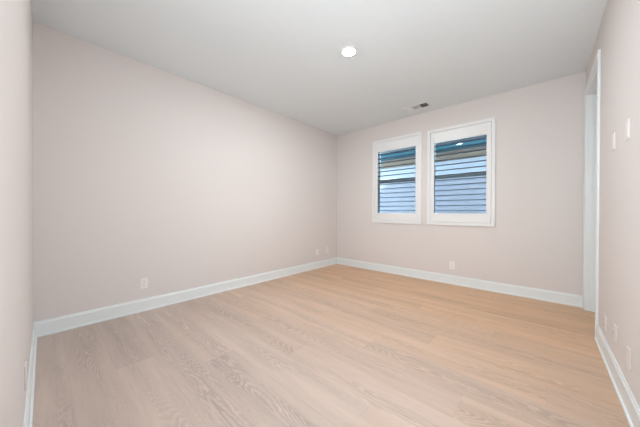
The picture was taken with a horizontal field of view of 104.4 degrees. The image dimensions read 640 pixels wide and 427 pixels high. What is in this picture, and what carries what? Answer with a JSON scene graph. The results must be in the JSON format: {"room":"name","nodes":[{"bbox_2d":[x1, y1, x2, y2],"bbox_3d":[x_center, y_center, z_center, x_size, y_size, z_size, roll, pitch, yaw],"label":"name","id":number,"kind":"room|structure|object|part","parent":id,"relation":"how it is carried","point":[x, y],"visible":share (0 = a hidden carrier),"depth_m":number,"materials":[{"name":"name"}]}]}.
{"room":"empty bedroom","nodes":[
{"label":"empty bedroom","id":0,"kind":"room"},
{"bbox_2d":[0,0,32,426],"bbox_3d":[-1.170,-0.281,0.886,3.646,2.740,0.120,0,0,42],"label":"wall","id":1,"kind":"structure","parent":0,"point":[16,21],"depth_m":0.85,"materials":[{"name":"white paint"}]},
{"bbox_2d":[24,361,26,390],"bbox_3d":[-1.418,0.782,1.197,0.070,0.114,0.008,0,0,42],"label":"wall plate","id":2,"kind":"object","parent":1,"relation":"attached to","point":[25,365],"visible":0.99,"depth_m":1.17,"materials":[{"name":"white plastic"}]},
{"bbox_2d":[23,322,36,426],"bbox_3d":[-1.472,1.019,1.256,2.717,0.135,0.022,0,0,42],"label":"baseboard","id":3,"kind":"structure","parent":1,"relation":"attached to","point":[28,416],"depth_m":1.45,"materials":[{"name":"white paint"}]},
{"bbox_2d":[33,21,336,321],"bbox_3d":[-1.047,-0.295,3.837,0.120,2.740,4.432,0,0,42],"label":"wall","id":4,"kind":"structure","parent":0,"point":[141,170],"depth_m":2.81,"materials":[{"name":"white paint"}]},
{"bbox_2d":[140,277,147,288],"bbox_3d":[-1.948,0.772,2.749,0.010,0.114,0.070,0,0,42],"label":"wall outlet","id":5,"kind":"object","parent":4,"relation":"attached to","point":[143,281],"visible":1,"depth_m":2.74,"materials":[{"name":"white plastic"}]},
{"bbox_2d":[35,257,336,336],"bbox_3d":[-1.056,1.008,3.733,0.022,0.135,4.262,0,0,42],"label":"baseboard","id":6,"kind":"structure","parent":4,"relation":"attached to","point":[71,321],"depth_m":2.83,"materials":[{"name":"white paint"}]},
{"bbox_2d":[31,0,607,134],"bbox_3d":[-0.247,-1.728,1.899,3.886,0.150,6.238,0,0,42],"label":"ceiling","id":7,"kind":"structure","parent":0,"point":[283,57],"depth_m":2.43,"materials":[{"name":"white paint"}]},
{"bbox_2d":[340,46,356,56],"bbox_3d":[0.294,-1.649,2.537,0.172,0.012,0.172,0,0,42],"label":"recessed light","id":8,"kind":"object","parent":7,"relation":"in","point":[348,51],"visible":1,"depth_m":2.52,"materials":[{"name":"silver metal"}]},
{"bbox_2d":[402,101,430,112],"bbox_3d":[1.497,-1.652,3.862,0.390,0.009,0.190,0,0,42],"label":"ceiling vent","id":9,"kind":"object","parent":7,"relation":"in","point":[424,104],"visible":1,"depth_m":3.86,"materials":[{"name":"silver metal"}]},
{"bbox_2d":[32,264,629,426],"bbox_3d":[-0.256,1.147,1.913,3.886,0.120,6.238,0,0,42],"label":"floor","id":10,"kind":"structure","parent":0,"point":[336,345],"depth_m":1.84,"materials":[{"name":"brown wood"}]},
{"bbox_2d":[337,71,585,295],"bbox_3d":[1.823,-0.287,4.121,3.766,2.740,0.170,0,0,42],"label":"wall","id":11,"kind":"structure","parent":0,"point":[535,240],"depth_m":3.35,"materials":[{"name":"white paint"}]},
{"bbox_2d":[378,152,415,220],"bbox_3d":[1.436,-0.593,4.520,0.846,1.462,0.064,0,0,42],"label":"window","id":12,"kind":"structure","parent":11,"relation":"in","point":[379,157],"depth_m":4.76,"materials":[{"name":"white plastic"}]},
{"bbox_3d":[1.447,-0.936,4.530,0.798,0.727,0.026,0,0,42],"label":"sash","id":13,"kind":"part","parent":12,"relation":"part of","materials":[{"name":"black plastic"}]},
{"bbox_2d":[372,131,421,223],"bbox_3d":[1.360,-0.592,4.436,0.916,1.532,0.076,0,0,42],"label":"plantation shutter","id":14,"kind":"object","parent":12,"relation":"attached to","point":[414,139],"visible":1,"depth_m":4.37,"materials":[{"name":"white paint"}]},
{"bbox_3d":[1.423,-0.252,4.509,0.798,0.733,0.030,0,0,42],"label":"sash","id":15,"kind":"part","parent":12,"relation":"part of","materials":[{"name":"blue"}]},
{"bbox_2d":[449,261,454,268],"bbox_3d":[2.029,0.797,3.817,0.070,0.114,0.010,0,0,42],"label":"wall outlet","id":16,"kind":"object","parent":11,"relation":"attached to","point":[451,264],"visible":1,"depth_m":3.82,"materials":[{"name":"white plastic"}]},
{"bbox_2d":[337,257,582,307],"bbox_3d":[1.710,1.015,4.097,3.646,0.135,0.022,0,0,42],"label":"baseboard","id":17,"kind":"structure","parent":11,"relation":"attached to","point":[528,292],"depth_m":3.58,"materials":[{"name":"white paint"}]},
{"bbox_2d":[434,144,485,222],"bbox_3d":[2.182,-0.580,3.849,0.842,1.448,0.064,0,0,42],"label":"window","id":18,"kind":"structure","parent":11,"relation":"in","point":[480,173],"depth_m":3.90,"materials":[{"name":"white plastic"}]},
{"bbox_3d":[2.169,-0.246,3.837,0.794,0.733,0.030,0,0,42],"label":"sash","id":19,"kind":"part","parent":18,"relation":"part of","materials":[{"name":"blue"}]},
{"bbox_2d":[427,117,495,226],"bbox_3d":[2.106,-0.580,3.764,0.912,1.518,0.076,0,0,42],"label":"plantation shutter","id":20,"kind":"object","parent":18,"relation":"attached to","point":[487,127],"visible":1,"depth_m":3.70,"materials":[{"name":"white paint"}]},
{"bbox_2d":[586,0,639,407],"bbox_3d":[1.131,-0.273,0.628,0.120,2.740,5.948,0,0,42],"label":"wall","id":21,"kind":"structure","parent":0,"point":[618,36],"depth_m":1.56,"materials":[{"name":"white paint"}]},
{"bbox_2d":[585,67,596,311],"bbox_3d":[2.784,-0.126,2.469,0.124,2.440,0.815,0,0,42],"label":"door","id":22,"kind":"structure","parent":21,"relation":"in","point":[591,104],"depth_m":2.77,"materials":[{"name":"white paint"}]},
{"bbox_2d":[582,49,600,336],"bbox_3d":[2.735,-0.164,2.513,0.016,2.515,0.965,0,0,42],"label":"trim","id":23,"kind":"structure","parent":21,"relation":"attached to","point":[597,61],"depth_m":2.16,"materials":[{"name":"white paint"}]},
{"bbox_2d":[604,313,606,330],"bbox_3d":[2.172,0.827,1.892,0.010,0.114,0.070,0,0,42],"label":"wall outlet","id":24,"kind":"object","parent":21,"relation":"attached to","point":[605,315],"visible":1,"depth_m":1.87,"materials":[{"name":"white plastic"}]},
{"bbox_2d":[612,133,614,150],"bbox_3d":[2.018,-0.492,1.708,0.008,0.114,0.070,0,0,42],"label":"light switch","id":25,"kind":"object","parent":21,"relation":"attached to","point":[613,134],"visible":1,"depth_m":1.69,"materials":[{"name":"white plastic"}]},
{"bbox_2d":[612,324,616,344],"bbox_3d":[1.937,0.792,1.635,0.017,0.114,0.070,0,0,42],"label":"wall plate","id":26,"kind":"object","parent":21,"relation":"attached to","point":[615,326],"visible":1,"depth_m":1.61,"materials":[{"name":"white plastic"}]},
{"bbox_2d":[594,324,639,426],"bbox_3d":[1.309,1.029,0.943,0.022,0.135,3.279,0,0,42],"label":"baseboard","id":27,"kind":"structure","parent":21,"relation":"attached to","point":[631,409],"depth_m":1.49,"materials":[{"name":"white paint"}]},
{"bbox_2d":[625,118,629,140],"bbox_3d":[1.764,-0.479,1.425,0.008,0.114,0.070,0,0,42],"label":"light switch","id":28,"kind":"object","parent":21,"relation":"attached to","point":[627,123],"visible":1,"depth_m":1.41,"materials":[{"name":"white plastic"}]},
{"bbox_2d":[626,346,630,370],"bbox_3d":[1.710,0.802,1.376,0.008,0.114,0.070,0,0,42],"label":"wall plate","id":29,"kind":"object","parent":21,"relation":"attached to","point":[628,351],"visible":1,"depth_m":1.37,"materials":[{"name":"white plastic"}]},
{"label":"outside","id":30,"kind":"structure","parent":0,"visible":0},
{"bbox_3d":[9.261,1.314,14.786,22.000,0.120,25.632,0,0,42],"label":"ground","id":31,"kind":"structure","parent":30,"visible":0},
{"bbox_2d":[380,135,486,213],"bbox_3d":[4.744,-1.046,9.373,13.100,4.625,7.755,0,0,42],"label":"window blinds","id":32,"kind":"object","parent":31,"relation":"on","point":[462,199],"visible":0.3,"depth_m":6.17,"materials":[{"name":"pale blue lap siding"},{"name":"teal shingle"},{"name":"teal paint"}]}
]}

